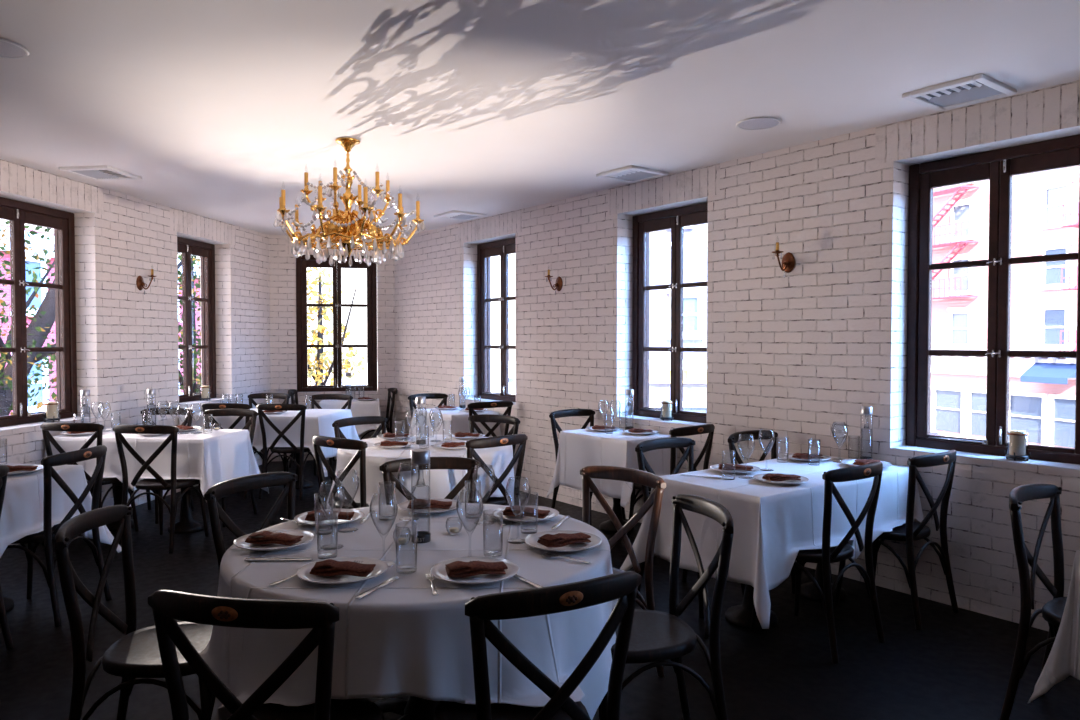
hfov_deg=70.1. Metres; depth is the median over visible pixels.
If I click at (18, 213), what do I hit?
window
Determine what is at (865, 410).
water bottle
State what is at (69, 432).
folded napkin
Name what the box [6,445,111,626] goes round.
chair
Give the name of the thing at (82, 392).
water bottle
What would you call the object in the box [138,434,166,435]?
dinner plate
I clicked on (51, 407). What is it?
candle
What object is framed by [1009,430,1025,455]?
candle
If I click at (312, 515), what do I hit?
folded napkin
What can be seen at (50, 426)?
chair
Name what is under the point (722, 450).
tumbler
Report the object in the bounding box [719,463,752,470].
folded napkin
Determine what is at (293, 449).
chair
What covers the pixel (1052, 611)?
chair
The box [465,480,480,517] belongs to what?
tumbler
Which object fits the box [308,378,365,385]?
street
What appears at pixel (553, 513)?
dinner plate
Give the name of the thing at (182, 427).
folded napkin
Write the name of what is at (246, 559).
table knife
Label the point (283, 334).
wall
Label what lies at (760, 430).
wine glass
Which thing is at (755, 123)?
ceiling speaker
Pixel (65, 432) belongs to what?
dinner plate
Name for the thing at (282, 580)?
fork
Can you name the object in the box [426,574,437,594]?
fork
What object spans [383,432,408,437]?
folded napkin
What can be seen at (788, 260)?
wall sconce
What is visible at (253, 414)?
chair
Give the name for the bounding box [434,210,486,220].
ceiling vent
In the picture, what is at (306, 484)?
dining table
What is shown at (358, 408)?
tablecloth
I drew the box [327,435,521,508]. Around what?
tablecloth
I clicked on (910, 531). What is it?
chair
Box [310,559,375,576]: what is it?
folded napkin
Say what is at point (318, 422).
tablecloth
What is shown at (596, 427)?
folded napkin
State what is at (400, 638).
tablecloth
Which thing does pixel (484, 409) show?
dinner plate
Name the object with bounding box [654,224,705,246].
sky
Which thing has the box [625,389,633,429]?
water bottle
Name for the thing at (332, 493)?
tumbler
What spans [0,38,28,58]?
ceiling speaker
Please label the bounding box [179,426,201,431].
dinner plate
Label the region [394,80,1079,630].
wall
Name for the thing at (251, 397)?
chair
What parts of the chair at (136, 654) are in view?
leg, rail, leg, seat, leg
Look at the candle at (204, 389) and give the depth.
8.20 m
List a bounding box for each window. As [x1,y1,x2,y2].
[0,197,96,430]
[177,236,230,405]
[296,255,376,391]
[467,238,515,404]
[617,202,707,425]
[891,134,1079,469]
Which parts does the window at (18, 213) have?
sash, stay arm, sash, sill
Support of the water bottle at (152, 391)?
on the tablecloth at (213, 457)
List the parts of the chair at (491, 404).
leg, rail, leg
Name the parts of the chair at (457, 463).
leg, rail, leg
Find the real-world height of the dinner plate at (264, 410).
0.022 m
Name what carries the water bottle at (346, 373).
on the tablecloth at (358, 408)
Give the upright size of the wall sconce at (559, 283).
0.274 m
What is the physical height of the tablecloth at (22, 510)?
0.552 m
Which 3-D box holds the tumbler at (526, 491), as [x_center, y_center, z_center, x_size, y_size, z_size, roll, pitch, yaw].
[-0.042,0.586,2.956,0.069,0.150,0.069,0,1,0]
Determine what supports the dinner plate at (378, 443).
on the tablecloth at (439, 483)
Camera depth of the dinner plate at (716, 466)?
4.29 m
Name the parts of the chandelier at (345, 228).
arm, arm, arm, arm, arm, arm, hoop frame, stem, arm, arm, arm, arm, arm, arm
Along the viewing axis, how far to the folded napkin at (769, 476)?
3.96 m
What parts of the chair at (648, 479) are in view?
leg, seat, rail, leg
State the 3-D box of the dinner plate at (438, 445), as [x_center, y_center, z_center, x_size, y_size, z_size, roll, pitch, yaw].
[-0.588,0.590,5.254,0.277,0.022,0.277,0,1,0]
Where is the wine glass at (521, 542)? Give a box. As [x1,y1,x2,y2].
[505,476,529,543]
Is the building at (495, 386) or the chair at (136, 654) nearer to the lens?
the chair at (136, 654)
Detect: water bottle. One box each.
[80,390,90,422]
[147,388,155,423]
[345,372,350,386]
[411,449,430,542]
[416,397,425,444]
[459,377,465,407]
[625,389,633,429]
[860,406,872,458]
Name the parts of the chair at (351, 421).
leg, rail, leg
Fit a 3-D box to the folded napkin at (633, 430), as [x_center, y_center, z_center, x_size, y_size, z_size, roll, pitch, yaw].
[0.793,0.552,6.051,0.190,0.032,0.092,0,2,-18]
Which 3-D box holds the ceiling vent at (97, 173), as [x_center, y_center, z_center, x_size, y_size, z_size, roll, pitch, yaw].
[-3.365,-1.432,5.907,0.400,0.022,0.400,0,1,7]
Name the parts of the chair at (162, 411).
leg, leg, rail, leg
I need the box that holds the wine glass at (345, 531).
[335,470,358,532]
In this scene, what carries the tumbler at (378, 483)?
on the tablecloth at (400, 638)
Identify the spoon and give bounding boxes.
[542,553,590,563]
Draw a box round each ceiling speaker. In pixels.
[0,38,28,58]
[736,117,780,129]
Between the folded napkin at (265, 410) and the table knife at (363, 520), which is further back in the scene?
the folded napkin at (265, 410)
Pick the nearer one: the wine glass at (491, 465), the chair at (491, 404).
the wine glass at (491, 465)
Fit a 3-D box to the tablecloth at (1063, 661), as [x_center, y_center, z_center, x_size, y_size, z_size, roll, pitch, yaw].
[2.558,0.942,2.824,1.455,0.552,0.902,-1,2,-37]
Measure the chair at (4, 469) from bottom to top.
0.908 m
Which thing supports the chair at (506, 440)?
on the floor
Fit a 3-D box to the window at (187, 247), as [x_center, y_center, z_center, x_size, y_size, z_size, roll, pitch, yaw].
[-3.654,-0.410,8.105,0.296,1.724,0.985,0,1,7]
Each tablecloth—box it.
[0,463,121,557]
[44,427,268,501]
[179,408,359,476]
[199,503,617,719]
[319,399,387,435]
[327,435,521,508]
[408,408,501,436]
[546,428,676,506]
[620,453,923,628]
[1028,549,1079,702]
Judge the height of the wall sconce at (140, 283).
0.274 m
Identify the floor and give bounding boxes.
[0,459,1079,719]
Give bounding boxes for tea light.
[397,538,406,543]
[449,527,458,532]
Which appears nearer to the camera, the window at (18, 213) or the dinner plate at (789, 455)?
the dinner plate at (789, 455)
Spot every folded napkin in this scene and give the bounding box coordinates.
[6,465,37,471]
[67,431,94,433]
[176,425,195,429]
[245,530,302,545]
[263,410,282,411]
[305,510,353,520]
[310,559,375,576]
[380,440,407,445]
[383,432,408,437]
[407,499,451,508]
[438,405,454,408]
[441,442,464,447]
[445,561,507,577]
[454,432,479,436]
[503,505,549,517]
[537,532,590,547]
[592,425,615,429]
[628,428,652,432]
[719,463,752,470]
[762,473,800,481]
[792,453,823,458]
[853,459,879,464]
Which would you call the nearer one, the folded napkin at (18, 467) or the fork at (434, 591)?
the fork at (434, 591)
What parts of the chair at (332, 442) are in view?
leg, rail, seat, leg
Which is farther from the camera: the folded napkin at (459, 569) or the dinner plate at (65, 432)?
the dinner plate at (65, 432)
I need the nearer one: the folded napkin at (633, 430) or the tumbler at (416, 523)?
the tumbler at (416, 523)
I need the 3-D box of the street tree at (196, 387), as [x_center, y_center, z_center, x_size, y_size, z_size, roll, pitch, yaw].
[-9.032,0.624,19.561,4.441,9.558,3.372,0,1,0]
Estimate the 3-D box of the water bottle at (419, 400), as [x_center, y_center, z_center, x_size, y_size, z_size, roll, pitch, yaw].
[-0.845,0.429,5.459,0.071,0.335,0.071,0,1,0]
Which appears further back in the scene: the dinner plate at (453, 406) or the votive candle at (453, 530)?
the dinner plate at (453, 406)
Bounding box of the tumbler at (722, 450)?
[722,450,735,479]
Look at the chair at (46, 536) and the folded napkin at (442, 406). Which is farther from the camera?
the folded napkin at (442, 406)
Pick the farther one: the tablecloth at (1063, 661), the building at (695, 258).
the building at (695, 258)
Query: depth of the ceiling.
3.88 m
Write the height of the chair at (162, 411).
0.908 m
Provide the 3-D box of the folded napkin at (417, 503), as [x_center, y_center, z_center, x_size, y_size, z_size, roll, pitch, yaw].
[-0.475,0.622,3.335,0.190,0.032,0.092,0,1,0]
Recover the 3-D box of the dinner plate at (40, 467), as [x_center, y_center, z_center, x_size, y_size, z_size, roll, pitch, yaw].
[-2.901,0.616,4.268,0.277,0.022,0.277,0,1,0]
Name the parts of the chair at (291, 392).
leg, rail, leg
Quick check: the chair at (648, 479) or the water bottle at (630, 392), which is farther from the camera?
the water bottle at (630, 392)
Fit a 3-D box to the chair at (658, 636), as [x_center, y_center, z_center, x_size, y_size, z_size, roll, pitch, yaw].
[0.403,0.978,2.784,0.531,0.908,0.505,0,2,-12]
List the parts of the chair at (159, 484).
leg, rail, leg, seat, leg, leg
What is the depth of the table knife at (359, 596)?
2.27 m
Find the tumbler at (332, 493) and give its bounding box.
[314,493,332,534]
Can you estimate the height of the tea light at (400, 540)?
0.013 m
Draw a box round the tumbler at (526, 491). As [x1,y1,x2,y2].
[520,491,537,533]
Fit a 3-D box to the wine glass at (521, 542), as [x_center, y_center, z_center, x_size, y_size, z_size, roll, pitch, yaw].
[-0.081,0.548,2.822,0.092,0.232,0.092,0,1,0]
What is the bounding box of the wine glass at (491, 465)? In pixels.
[472,465,494,524]
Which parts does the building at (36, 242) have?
pane, pane, cornice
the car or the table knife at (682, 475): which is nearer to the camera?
the table knife at (682, 475)
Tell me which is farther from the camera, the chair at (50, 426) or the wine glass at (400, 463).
the chair at (50, 426)
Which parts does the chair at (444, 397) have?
leg, rail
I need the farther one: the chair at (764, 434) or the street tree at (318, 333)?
the street tree at (318, 333)
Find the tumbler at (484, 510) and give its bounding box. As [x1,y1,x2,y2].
[483,510,502,556]
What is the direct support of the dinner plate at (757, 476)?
on the tablecloth at (772, 522)
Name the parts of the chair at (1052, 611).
leg, rail, leg, seat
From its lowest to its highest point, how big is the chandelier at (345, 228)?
0.797 m
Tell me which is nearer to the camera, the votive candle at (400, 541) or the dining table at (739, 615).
the votive candle at (400, 541)
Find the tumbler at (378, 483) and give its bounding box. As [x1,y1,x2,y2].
[378,483,394,519]
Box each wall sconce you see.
[136,269,155,294]
[545,270,562,294]
[772,242,794,277]
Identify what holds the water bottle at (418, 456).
on the tablecloth at (400, 638)
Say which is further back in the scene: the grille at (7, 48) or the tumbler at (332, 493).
the grille at (7, 48)
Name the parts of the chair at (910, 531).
leg, leg, seat, leg, rail, leg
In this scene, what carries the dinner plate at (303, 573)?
on the tablecloth at (400, 638)
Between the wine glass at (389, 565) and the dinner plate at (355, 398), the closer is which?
the wine glass at (389, 565)
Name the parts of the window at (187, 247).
sash, sash, sill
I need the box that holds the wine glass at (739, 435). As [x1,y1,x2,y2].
[737,435,754,478]
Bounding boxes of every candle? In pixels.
[46,401,57,418]
[201,386,208,397]
[393,527,410,544]
[445,517,462,533]
[662,400,671,416]
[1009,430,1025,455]
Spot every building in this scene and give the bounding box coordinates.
[0,224,200,414]
[366,361,515,389]
[491,382,515,393]
[649,247,706,412]
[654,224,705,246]
[930,166,1079,447]
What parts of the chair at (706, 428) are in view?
leg, seat, leg, rail, leg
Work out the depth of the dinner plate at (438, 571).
2.39 m
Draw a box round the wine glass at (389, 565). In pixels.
[369,493,397,566]
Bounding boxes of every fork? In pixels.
[269,574,296,585]
[280,518,306,525]
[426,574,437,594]
[487,514,505,525]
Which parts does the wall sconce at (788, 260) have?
arm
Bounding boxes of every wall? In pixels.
[0,159,270,544]
[269,235,394,460]
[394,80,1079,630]
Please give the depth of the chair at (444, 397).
8.60 m
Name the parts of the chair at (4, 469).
rail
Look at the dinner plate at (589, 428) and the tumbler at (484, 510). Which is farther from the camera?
the dinner plate at (589, 428)
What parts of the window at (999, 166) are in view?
stay arm, sash, sill, sash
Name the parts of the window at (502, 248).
sill, sash, sash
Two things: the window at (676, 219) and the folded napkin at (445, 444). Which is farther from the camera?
the window at (676, 219)
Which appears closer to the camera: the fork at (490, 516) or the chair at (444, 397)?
the fork at (490, 516)
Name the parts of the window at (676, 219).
sash, sill, sash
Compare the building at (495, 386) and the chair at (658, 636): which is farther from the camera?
the building at (495, 386)
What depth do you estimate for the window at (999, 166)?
4.33 m
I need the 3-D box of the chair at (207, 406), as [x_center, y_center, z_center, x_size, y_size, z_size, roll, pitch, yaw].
[-2.959,0.855,7.519,0.505,0.908,0.531,0,1,7]
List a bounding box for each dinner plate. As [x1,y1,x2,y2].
[7,465,42,475]
[61,431,95,435]
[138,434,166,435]
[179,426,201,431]
[233,529,314,550]
[264,410,286,413]
[294,509,364,526]
[297,557,387,584]
[355,398,377,400]
[373,441,413,448]
[377,433,413,439]
[398,498,461,513]
[430,557,518,584]
[433,443,465,449]
[434,406,459,409]
[448,433,484,439]
[461,408,487,411]
[493,505,558,522]
[524,530,601,552]
[587,426,619,431]
[623,429,657,434]
[710,464,759,473]
[753,473,808,484]
[783,453,830,461]
[841,459,891,467]
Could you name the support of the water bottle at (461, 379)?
on the tablecloth at (452, 421)
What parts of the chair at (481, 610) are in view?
leg, seat, rail, leg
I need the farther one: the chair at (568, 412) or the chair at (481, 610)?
the chair at (568, 412)
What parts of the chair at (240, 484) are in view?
leg, rail, leg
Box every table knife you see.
[244,558,312,560]
[355,576,398,598]
[360,510,374,523]
[513,574,542,587]
[551,516,569,528]
[682,475,721,478]
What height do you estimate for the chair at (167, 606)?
0.908 m
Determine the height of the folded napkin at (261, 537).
0.032 m
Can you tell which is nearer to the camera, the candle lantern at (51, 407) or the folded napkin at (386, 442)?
the folded napkin at (386, 442)
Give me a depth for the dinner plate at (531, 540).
2.75 m
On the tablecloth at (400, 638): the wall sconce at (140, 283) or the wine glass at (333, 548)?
the wine glass at (333, 548)
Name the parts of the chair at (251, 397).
rail, leg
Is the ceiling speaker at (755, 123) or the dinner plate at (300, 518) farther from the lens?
the ceiling speaker at (755, 123)
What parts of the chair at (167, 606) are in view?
leg, rail, seat, leg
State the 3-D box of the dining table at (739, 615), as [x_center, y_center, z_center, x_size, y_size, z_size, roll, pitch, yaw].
[1.398,1.011,4.322,1.440,0.756,0.680,-1,2,-37]
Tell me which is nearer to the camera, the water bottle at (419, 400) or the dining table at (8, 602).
the dining table at (8, 602)
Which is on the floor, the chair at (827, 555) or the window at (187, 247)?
the chair at (827, 555)
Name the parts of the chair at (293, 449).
leg, rail, leg, seat, leg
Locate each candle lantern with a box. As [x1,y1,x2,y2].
[43,401,60,421]
[199,386,210,400]
[660,400,673,420]
[1004,430,1030,460]
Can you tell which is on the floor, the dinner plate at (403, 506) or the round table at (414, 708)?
the round table at (414, 708)
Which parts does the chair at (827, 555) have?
leg, leg, seat, leg, rail, leg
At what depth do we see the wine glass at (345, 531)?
2.98 m
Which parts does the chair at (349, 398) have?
leg, rail, leg, leg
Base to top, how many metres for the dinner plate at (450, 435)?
0.022 m
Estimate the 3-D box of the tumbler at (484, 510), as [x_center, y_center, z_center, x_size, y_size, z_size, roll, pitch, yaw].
[-0.161,0.594,2.639,0.069,0.150,0.070,0,1,0]
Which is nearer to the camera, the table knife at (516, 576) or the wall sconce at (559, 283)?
the table knife at (516, 576)
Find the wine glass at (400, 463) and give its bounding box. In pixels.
[397,463,419,520]
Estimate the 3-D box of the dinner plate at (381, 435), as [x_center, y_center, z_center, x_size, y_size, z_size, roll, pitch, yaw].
[-1.082,0.577,5.768,0.277,0.022,0.277,0,1,0]
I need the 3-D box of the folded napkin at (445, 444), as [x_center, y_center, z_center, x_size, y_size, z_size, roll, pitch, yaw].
[-0.581,0.573,5.251,0.092,0.032,0.190,1,2,45]
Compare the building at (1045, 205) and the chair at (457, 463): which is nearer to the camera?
the chair at (457, 463)
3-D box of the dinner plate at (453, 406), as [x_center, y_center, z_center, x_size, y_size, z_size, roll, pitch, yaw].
[-0.984,0.515,8.178,0.277,0.022,0.277,0,1,0]
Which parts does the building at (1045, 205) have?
pane, pane, pane, pane, pane, shop cornice, pane, pane, pane, pane, pane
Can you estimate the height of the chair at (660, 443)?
0.908 m
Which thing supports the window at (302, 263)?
in the wall at (283, 334)
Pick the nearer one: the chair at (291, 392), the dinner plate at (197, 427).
the dinner plate at (197, 427)
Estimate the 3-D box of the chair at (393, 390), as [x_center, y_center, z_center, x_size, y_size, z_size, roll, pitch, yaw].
[-2.021,0.804,9.488,0.531,0.908,0.505,0,2,-18]
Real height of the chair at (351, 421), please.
0.908 m
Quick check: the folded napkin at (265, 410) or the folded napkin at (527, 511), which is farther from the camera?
the folded napkin at (265, 410)
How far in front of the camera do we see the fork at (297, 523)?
3.08 m
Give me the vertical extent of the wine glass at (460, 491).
0.232 m
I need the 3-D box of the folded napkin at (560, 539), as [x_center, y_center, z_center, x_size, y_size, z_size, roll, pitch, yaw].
[0.088,0.637,2.751,0.190,0.032,0.092,-1,2,-29]
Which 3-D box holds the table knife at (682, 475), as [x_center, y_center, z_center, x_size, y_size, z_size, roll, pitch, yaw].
[0.865,0.626,4.146,0.224,0.007,0.020,1,2,27]
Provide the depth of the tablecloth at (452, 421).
7.82 m
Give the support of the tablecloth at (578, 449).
on the dining table at (607, 526)
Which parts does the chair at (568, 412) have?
leg, rail, leg, leg, leg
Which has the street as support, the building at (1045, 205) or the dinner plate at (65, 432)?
the building at (1045, 205)
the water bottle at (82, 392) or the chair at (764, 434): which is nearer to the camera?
the chair at (764, 434)
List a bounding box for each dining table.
[3,597,13,611]
[106,482,203,533]
[295,453,312,488]
[599,498,633,532]
[725,563,846,628]
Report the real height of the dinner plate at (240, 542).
0.022 m
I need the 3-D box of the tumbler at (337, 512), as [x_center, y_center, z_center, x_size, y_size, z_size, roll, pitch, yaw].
[-0.722,0.595,2.615,0.069,0.150,0.069,0,1,0]
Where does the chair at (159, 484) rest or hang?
on the floor
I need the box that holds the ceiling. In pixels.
[0,0,1079,237]
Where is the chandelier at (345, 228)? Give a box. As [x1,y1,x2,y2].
[274,137,425,266]
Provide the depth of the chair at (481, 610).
1.91 m
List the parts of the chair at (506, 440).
leg, seat, rail, leg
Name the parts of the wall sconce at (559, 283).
arm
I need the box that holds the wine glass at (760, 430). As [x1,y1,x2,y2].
[758,430,774,470]
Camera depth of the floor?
3.67 m
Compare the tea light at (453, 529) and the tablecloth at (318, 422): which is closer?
the tea light at (453, 529)
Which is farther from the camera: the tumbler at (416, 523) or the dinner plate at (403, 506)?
the dinner plate at (403, 506)
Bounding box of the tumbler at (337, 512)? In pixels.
[317,512,337,558]
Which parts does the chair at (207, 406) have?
rail, leg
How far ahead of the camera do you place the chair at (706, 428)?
5.45 m
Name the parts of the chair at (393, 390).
leg, leg, rail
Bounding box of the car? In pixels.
[930,431,942,435]
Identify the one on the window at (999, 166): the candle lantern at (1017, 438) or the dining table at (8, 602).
the candle lantern at (1017, 438)
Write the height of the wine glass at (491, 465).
0.232 m
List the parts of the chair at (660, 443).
leg, rail, leg, leg, leg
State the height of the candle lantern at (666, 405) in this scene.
0.164 m
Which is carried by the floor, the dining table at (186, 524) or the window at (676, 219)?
the dining table at (186, 524)
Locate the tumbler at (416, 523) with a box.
[395,523,416,573]
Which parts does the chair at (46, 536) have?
leg, seat, leg, rail, leg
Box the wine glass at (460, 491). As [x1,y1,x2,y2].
[456,491,483,556]
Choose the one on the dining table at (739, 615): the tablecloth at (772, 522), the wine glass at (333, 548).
the tablecloth at (772, 522)
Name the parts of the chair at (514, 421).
leg, rail, leg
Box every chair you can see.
[0,465,13,649]
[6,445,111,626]
[40,422,138,545]
[55,505,215,719]
[113,425,208,552]
[141,407,194,523]
[148,590,383,719]
[179,409,257,526]
[201,403,268,498]
[204,472,297,699]
[248,393,289,471]
[256,404,319,499]
[288,389,334,467]
[309,394,352,483]
[312,436,368,508]
[332,416,386,448]
[359,388,397,439]
[379,457,480,504]
[408,393,447,416]
[433,571,641,719]
[461,434,527,505]
[467,401,512,436]
[468,414,519,505]
[549,409,625,525]
[580,466,665,677]
[598,494,733,719]
[627,424,714,539]
[635,437,745,617]
[728,430,831,593]
[750,462,884,663]
[834,450,958,629]
[999,484,1066,719]
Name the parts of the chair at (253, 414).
leg, leg, rail, leg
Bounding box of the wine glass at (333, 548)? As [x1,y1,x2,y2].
[318,480,344,549]
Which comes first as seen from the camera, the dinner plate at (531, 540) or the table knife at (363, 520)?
the dinner plate at (531, 540)
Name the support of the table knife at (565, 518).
on the tablecloth at (400, 638)
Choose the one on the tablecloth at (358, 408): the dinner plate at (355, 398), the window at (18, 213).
the dinner plate at (355, 398)
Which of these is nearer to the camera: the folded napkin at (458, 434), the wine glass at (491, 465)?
the wine glass at (491, 465)
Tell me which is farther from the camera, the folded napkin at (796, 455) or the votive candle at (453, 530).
the folded napkin at (796, 455)
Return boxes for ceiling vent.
[59,166,141,180]
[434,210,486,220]
[596,165,668,182]
[902,74,1016,111]
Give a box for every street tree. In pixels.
[0,221,200,415]
[177,252,201,392]
[307,268,364,384]
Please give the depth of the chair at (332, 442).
4.73 m
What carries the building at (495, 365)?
on the street
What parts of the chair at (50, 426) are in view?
leg, rail, leg, seat, leg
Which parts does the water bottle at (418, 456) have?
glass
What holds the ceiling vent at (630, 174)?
in the ceiling
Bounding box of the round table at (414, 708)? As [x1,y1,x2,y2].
[374,696,440,719]
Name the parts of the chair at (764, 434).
leg, rail, leg, leg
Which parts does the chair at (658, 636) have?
leg, seat, leg, rail, leg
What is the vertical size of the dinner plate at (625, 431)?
0.022 m
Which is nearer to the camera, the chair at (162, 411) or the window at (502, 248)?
the chair at (162, 411)
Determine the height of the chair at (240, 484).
0.908 m
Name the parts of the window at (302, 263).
sash, sill, sash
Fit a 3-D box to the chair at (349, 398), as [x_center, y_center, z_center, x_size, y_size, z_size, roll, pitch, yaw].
[-2.324,0.835,8.288,0.505,0.908,0.531,0,1,7]
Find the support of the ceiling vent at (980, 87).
in the ceiling
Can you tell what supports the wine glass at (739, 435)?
on the tablecloth at (772, 522)
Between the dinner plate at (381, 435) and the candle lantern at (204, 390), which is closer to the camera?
the dinner plate at (381, 435)
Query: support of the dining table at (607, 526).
on the floor
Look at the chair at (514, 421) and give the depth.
6.13 m
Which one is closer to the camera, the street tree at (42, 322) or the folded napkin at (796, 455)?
the folded napkin at (796, 455)
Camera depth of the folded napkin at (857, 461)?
4.45 m
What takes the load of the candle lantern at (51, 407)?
on the window at (18, 213)
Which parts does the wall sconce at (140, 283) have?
arm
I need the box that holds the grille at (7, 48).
[0,41,25,56]
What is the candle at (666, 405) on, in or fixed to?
on the candle lantern at (666, 405)
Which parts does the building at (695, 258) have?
shop cornice, pane, pane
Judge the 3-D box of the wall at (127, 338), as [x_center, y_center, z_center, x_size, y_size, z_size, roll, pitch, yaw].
[-4.293,0.015,3.488,0.360,2.790,12.150,0,1,7]
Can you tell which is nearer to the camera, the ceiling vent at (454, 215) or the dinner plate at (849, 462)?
the dinner plate at (849, 462)

